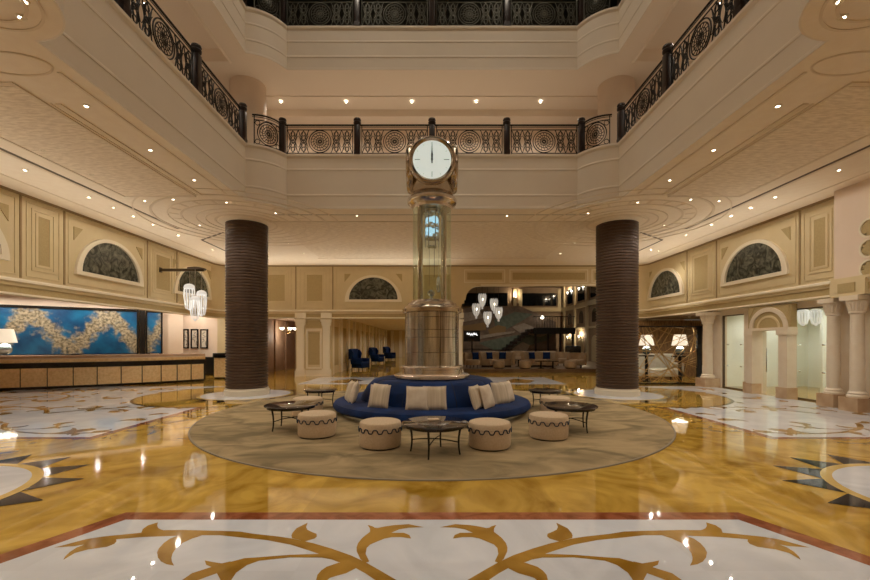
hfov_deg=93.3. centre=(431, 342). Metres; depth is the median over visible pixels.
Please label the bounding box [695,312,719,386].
stone column
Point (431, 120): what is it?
newel post
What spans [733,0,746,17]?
newel post
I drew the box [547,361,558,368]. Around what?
table
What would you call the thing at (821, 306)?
window
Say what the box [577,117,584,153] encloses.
newel post
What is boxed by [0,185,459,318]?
wall
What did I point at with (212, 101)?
balustrade panel
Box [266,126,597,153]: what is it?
wall
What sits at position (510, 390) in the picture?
cushion
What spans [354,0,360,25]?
newel post
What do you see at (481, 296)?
pendant
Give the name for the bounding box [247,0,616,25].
railing
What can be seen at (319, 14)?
balustrade panel
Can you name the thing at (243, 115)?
newel post
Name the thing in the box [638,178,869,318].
wall
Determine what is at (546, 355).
cushion
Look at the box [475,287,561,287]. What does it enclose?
ceiling
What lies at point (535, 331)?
staircase
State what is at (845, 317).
wall
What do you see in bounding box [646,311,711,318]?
ceiling
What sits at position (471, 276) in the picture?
wall
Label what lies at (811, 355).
wall
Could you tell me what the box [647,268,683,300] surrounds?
window
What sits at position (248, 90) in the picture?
column
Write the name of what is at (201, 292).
pendant lantern
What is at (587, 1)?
balustrade panel
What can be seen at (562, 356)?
tub chair
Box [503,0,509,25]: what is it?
newel post
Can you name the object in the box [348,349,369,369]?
chair
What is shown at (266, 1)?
balustrade panel
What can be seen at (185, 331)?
framed drawing
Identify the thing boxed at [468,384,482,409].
cushion
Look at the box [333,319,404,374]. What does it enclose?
wall
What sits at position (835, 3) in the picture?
recessed light
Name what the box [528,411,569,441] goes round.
ottoman
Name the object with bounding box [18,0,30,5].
recessed light
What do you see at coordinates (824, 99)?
ceiling
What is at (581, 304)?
wall
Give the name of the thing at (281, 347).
wall
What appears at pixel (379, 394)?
cushion
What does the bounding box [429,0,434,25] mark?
newel post
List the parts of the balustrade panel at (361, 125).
handrail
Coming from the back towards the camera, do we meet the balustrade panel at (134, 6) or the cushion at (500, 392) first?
the cushion at (500, 392)
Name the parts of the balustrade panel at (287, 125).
handrail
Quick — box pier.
[139,310,144,353]
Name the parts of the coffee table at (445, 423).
leg, leg, leg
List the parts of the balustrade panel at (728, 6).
handrail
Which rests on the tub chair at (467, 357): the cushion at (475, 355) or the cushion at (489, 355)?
the cushion at (475, 355)
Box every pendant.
[472,303,480,318]
[478,293,485,308]
[483,287,491,326]
[490,298,497,313]
[494,287,502,321]
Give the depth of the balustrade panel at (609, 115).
10.38 m
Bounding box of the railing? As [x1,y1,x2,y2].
[533,316,574,327]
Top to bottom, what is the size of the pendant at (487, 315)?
4.089 m
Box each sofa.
[333,375,530,426]
[479,352,514,366]
[521,352,557,366]
[638,354,683,377]
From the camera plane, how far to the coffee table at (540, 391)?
9.19 m
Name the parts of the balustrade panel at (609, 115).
handrail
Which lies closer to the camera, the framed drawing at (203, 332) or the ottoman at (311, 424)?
the ottoman at (311, 424)
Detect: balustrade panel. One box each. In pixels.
[130,0,194,84]
[202,60,240,135]
[252,114,281,150]
[254,0,279,19]
[285,124,353,153]
[287,0,352,25]
[360,124,428,153]
[361,0,427,25]
[435,124,503,153]
[436,0,502,25]
[510,124,578,153]
[511,0,576,25]
[582,114,611,150]
[584,0,609,19]
[623,60,661,135]
[669,0,733,84]
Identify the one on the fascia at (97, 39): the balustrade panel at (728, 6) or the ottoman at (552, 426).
the balustrade panel at (728, 6)
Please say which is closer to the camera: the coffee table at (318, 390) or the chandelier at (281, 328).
the coffee table at (318, 390)
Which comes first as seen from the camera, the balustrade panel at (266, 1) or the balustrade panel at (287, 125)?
the balustrade panel at (266, 1)
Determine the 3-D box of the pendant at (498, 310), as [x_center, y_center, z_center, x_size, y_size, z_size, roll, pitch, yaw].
[3.305,-2.951,20.400,0.420,3.799,0.416,0,0,0]
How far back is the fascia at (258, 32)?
10.73 m
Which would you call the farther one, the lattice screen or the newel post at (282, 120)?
the lattice screen
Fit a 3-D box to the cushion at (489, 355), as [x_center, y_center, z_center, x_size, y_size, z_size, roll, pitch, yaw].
[3.154,0.690,22.550,0.401,0.391,0.167,0,0,-19]
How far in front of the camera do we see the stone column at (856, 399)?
8.95 m
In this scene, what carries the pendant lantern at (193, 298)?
hanging from the bracket
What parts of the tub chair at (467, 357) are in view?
seat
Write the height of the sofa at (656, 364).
1.050 m
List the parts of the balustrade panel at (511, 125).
handrail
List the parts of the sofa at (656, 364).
backrest, seat, arm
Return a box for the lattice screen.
[638,326,701,384]
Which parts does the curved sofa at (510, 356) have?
seat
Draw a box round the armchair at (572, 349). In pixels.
[565,346,580,352]
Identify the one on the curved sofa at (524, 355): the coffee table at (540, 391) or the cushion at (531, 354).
the cushion at (531, 354)
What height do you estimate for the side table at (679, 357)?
1.020 m
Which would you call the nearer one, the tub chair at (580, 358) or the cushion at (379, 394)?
the cushion at (379, 394)
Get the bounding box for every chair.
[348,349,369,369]
[369,347,383,362]
[383,347,395,359]
[463,353,480,367]
[510,351,525,363]
[556,352,569,365]
[567,353,586,367]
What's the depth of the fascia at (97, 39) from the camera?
8.06 m
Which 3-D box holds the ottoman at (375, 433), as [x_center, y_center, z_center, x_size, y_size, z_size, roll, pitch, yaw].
[-0.745,1.298,5.930,0.631,0.378,0.631,0,0,0]
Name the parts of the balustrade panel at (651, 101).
handrail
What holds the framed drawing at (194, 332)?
attached to the wall at (314, 337)
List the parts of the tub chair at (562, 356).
seat, backrest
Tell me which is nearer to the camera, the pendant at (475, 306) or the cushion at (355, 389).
the cushion at (355, 389)
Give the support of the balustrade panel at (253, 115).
on the fascia at (97, 39)
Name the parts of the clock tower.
post, post, post, post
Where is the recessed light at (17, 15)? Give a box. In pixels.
[15,13,27,21]
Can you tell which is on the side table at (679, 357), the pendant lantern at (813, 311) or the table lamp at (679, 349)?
the table lamp at (679, 349)
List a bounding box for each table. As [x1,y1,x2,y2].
[264,401,317,431]
[303,387,336,403]
[402,416,467,459]
[528,388,561,406]
[535,360,546,368]
[544,401,597,432]
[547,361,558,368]
[639,355,654,381]
[671,356,688,382]
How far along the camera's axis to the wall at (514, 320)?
30.47 m
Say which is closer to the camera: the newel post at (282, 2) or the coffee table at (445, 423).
the coffee table at (445, 423)
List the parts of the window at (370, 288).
pane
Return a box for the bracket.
[159,266,206,272]
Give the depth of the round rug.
5.91 m
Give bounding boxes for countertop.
[0,353,204,359]
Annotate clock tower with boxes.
[394,136,469,380]
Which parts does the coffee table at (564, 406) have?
leg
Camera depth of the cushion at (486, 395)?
7.62 m
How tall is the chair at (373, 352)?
1.182 m
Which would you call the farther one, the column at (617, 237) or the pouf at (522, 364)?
the pouf at (522, 364)
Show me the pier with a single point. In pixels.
(141, 312)
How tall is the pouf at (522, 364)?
0.410 m
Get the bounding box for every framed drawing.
[183,329,188,347]
[191,329,198,347]
[200,329,207,347]
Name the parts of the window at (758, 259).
pane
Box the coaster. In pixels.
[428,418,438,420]
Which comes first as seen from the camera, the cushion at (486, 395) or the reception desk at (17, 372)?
the cushion at (486, 395)
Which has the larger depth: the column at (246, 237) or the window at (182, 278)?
the window at (182, 278)
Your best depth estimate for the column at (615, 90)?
11.01 m
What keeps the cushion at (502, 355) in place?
on the curved sofa at (510, 356)
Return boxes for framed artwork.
[0,304,138,354]
[146,311,162,353]
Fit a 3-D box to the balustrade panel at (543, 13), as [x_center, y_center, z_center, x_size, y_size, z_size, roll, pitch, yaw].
[2.940,-8.688,10.782,1.820,0.796,0.040,0,0,0]
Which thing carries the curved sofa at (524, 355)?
on the floor at (590, 367)
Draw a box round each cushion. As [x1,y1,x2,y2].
[345,380,354,401]
[349,381,359,403]
[368,384,390,407]
[405,386,429,409]
[423,386,446,409]
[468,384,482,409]
[472,352,478,359]
[479,384,494,408]
[486,352,492,358]
[491,381,509,403]
[499,352,505,358]
[506,380,514,401]
[529,352,534,358]
[543,352,549,358]
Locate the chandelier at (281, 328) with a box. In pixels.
[280,327,295,333]
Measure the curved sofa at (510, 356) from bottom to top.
0.840 m
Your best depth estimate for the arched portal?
11.26 m
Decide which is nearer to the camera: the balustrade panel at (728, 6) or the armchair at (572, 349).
the balustrade panel at (728, 6)
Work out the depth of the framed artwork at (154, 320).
17.83 m
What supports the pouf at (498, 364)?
on the floor at (590, 367)
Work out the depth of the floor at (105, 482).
3.75 m
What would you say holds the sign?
on the floor at (590, 367)
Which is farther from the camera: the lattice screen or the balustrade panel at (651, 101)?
the lattice screen
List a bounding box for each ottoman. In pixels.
[292,396,322,417]
[296,410,336,439]
[358,417,401,450]
[467,417,511,451]
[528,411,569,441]
[540,395,570,415]
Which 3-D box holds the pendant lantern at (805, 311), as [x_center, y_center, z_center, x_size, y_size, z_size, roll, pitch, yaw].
[10.484,-0.749,11.600,0.270,0.515,0.270,0,0,0]
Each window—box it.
[0,229,9,260]
[74,239,143,286]
[173,266,211,299]
[345,275,401,301]
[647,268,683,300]
[720,239,789,286]
[722,314,743,390]
[797,306,824,401]
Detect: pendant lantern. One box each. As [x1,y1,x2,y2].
[183,271,194,309]
[189,296,200,320]
[196,272,206,315]
[797,309,808,325]
[809,308,822,325]
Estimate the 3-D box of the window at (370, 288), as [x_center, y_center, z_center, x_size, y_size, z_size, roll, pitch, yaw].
[-2.650,-2.460,18.523,2.560,1.200,0.075,0,0,0]
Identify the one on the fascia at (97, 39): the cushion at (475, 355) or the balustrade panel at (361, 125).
the balustrade panel at (361, 125)
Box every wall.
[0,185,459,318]
[0,295,182,353]
[183,309,702,375]
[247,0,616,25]
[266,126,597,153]
[267,319,295,372]
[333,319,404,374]
[460,265,596,307]
[460,288,562,351]
[462,306,556,352]
[561,287,683,361]
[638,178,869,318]
[712,298,869,396]
[719,307,826,392]
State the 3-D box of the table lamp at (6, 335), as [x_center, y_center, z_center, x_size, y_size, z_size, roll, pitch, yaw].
[-13.780,-0.020,13.250,0.600,0.860,0.600,0,0,0]
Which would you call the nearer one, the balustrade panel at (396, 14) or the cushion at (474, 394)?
the cushion at (474, 394)
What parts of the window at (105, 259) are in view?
pane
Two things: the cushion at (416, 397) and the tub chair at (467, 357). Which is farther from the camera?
the tub chair at (467, 357)
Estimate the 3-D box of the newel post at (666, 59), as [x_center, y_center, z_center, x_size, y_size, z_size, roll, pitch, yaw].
[4.660,-5.407,8.120,0.200,0.975,0.200,0,0,0]
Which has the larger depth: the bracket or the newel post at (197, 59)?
the bracket
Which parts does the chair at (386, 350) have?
arm, seat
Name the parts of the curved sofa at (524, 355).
seat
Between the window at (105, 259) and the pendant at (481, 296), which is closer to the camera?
the window at (105, 259)
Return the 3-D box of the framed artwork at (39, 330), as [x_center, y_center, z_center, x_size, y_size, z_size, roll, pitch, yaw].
[-14.941,-0.450,15.809,5.948,1.940,0.150,0,0,-35]
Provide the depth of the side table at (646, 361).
15.99 m
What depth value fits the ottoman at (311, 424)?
6.36 m
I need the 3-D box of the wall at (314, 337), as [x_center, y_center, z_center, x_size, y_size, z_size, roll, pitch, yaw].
[0.625,-0.200,19.075,26.750,3.400,1.350,0,0,0]
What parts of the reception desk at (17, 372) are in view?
panel, panel, panel, panel, panel, panel, panel, panel, panel, panel, panel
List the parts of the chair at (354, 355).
backrest, arm, seat, arm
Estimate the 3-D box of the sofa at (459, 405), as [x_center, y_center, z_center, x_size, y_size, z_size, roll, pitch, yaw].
[0.000,1.125,9.160,4.279,0.725,4.279,0,0,-18]
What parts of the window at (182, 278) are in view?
pane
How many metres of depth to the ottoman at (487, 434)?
5.64 m
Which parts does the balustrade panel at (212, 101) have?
handrail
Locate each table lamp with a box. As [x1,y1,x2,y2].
[0,329,17,355]
[639,335,653,353]
[671,335,688,355]
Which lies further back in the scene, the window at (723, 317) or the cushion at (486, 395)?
the window at (723, 317)
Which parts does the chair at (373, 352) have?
arm, seat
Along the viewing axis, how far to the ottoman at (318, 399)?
8.25 m
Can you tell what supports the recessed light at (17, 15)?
in the ceiling at (824, 99)
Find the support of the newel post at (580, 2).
on the fascia at (258, 32)
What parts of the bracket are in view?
arm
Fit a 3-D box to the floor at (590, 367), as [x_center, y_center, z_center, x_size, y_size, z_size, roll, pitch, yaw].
[6.800,1.410,28.430,12.400,0.180,15.140,0,0,0]
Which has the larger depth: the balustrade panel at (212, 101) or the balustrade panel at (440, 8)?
the balustrade panel at (440, 8)
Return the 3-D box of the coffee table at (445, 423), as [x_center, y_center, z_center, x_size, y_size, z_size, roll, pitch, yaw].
[0.040,1.276,5.560,0.890,0.426,0.890,0,0,11]
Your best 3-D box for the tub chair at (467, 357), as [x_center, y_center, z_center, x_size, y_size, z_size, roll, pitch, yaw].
[2.117,0.920,21.939,1.008,0.800,0.924,0,0,-20]
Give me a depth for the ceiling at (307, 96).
11.20 m
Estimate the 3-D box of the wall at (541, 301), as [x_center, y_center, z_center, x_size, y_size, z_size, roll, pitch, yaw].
[6.750,-2.000,27.500,12.500,7.000,17.200,0,0,0]
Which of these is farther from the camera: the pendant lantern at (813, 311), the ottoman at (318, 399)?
the pendant lantern at (813, 311)
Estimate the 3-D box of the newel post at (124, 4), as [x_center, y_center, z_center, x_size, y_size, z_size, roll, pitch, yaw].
[-4.660,-5.407,6.180,0.200,0.975,0.200,0,0,0]
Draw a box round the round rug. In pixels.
[188,389,675,480]
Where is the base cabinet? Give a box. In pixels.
[206,357,213,374]
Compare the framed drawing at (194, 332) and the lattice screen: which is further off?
the framed drawing at (194, 332)
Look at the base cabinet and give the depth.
18.94 m
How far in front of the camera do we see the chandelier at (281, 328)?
21.78 m
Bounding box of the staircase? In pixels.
[499,328,574,351]
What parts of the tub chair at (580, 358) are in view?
seat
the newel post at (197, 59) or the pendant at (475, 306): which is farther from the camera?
the pendant at (475, 306)
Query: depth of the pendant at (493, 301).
20.86 m
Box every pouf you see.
[493,360,504,368]
[519,361,530,368]
[564,361,576,368]
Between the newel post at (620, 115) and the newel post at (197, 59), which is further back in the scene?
the newel post at (620, 115)
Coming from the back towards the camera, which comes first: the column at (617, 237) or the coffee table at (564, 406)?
the column at (617, 237)
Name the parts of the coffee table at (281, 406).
leg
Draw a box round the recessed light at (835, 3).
[833,0,845,5]
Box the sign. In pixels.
[464,331,479,352]
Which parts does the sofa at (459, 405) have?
backrest, seat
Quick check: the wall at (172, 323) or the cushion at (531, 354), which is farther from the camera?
the cushion at (531, 354)
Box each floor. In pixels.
[0,357,869,579]
[463,361,596,372]
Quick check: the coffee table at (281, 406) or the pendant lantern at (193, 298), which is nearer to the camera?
the coffee table at (281, 406)
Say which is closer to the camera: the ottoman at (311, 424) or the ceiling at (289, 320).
the ottoman at (311, 424)
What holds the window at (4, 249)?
in the wall at (45, 240)
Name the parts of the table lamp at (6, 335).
lamp shade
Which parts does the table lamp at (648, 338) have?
lamp shade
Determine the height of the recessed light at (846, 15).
0.016 m
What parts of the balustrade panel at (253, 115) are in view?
handrail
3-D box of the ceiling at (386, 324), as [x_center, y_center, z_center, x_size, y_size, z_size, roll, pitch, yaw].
[-2.875,-1.400,31.550,4.150,0.100,25.300,0,0,0]
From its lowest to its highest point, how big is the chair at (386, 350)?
1.182 m
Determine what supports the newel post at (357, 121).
on the fascia at (97, 39)
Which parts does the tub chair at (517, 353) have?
backrest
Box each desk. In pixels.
[0,353,205,390]
[213,353,225,378]
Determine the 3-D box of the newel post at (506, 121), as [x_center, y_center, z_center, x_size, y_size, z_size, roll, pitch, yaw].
[1.960,-5.407,10.780,0.200,0.975,0.200,0,0,0]
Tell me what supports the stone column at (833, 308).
on the floor at (105, 482)
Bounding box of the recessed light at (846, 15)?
[836,13,848,21]
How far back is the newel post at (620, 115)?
10.04 m
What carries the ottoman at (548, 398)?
on the round rug
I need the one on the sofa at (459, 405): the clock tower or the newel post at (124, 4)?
the clock tower
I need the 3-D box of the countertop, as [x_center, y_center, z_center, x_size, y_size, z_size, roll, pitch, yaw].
[-13.256,0.470,13.823,9.879,0.120,1.691,0,0,-28]
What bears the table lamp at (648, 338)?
on the side table at (646, 361)
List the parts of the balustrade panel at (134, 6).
handrail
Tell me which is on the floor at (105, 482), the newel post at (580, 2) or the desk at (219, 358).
the desk at (219, 358)
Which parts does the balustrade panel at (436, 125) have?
handrail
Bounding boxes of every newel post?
[117,0,130,17]
[190,42,202,95]
[238,102,247,142]
[279,117,286,153]
[280,0,285,23]
[353,117,360,153]
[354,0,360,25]
[428,117,435,135]
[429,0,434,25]
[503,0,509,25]
[503,117,510,153]
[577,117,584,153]
[578,0,583,23]
[616,102,625,142]
[661,42,673,95]
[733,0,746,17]
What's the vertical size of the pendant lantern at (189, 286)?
1.379 m
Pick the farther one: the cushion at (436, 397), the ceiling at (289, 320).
the ceiling at (289, 320)
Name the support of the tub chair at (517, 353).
on the floor at (590, 367)
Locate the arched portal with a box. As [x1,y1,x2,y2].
[743,304,797,398]
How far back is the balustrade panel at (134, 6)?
7.15 m
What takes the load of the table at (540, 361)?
on the floor at (590, 367)
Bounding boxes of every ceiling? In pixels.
[0,0,869,264]
[130,0,733,125]
[276,319,293,321]
[348,319,404,329]
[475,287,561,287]
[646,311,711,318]
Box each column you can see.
[218,215,274,396]
[229,75,265,144]
[589,215,645,396]
[598,75,634,144]
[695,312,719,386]
[816,298,845,407]
[838,294,869,412]
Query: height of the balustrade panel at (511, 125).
0.796 m
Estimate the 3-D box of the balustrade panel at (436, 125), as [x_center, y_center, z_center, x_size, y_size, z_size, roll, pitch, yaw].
[0.980,-5.338,10.782,1.820,0.796,0.040,0,0,0]
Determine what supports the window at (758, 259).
in the wall at (825, 243)
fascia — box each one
[34,0,829,208]
[211,0,652,69]
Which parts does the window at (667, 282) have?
pane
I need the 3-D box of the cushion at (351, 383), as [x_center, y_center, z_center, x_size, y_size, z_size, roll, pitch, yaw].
[-1.711,1.012,8.609,0.215,0.438,0.440,0,0,-19]
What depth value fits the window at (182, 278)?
16.38 m

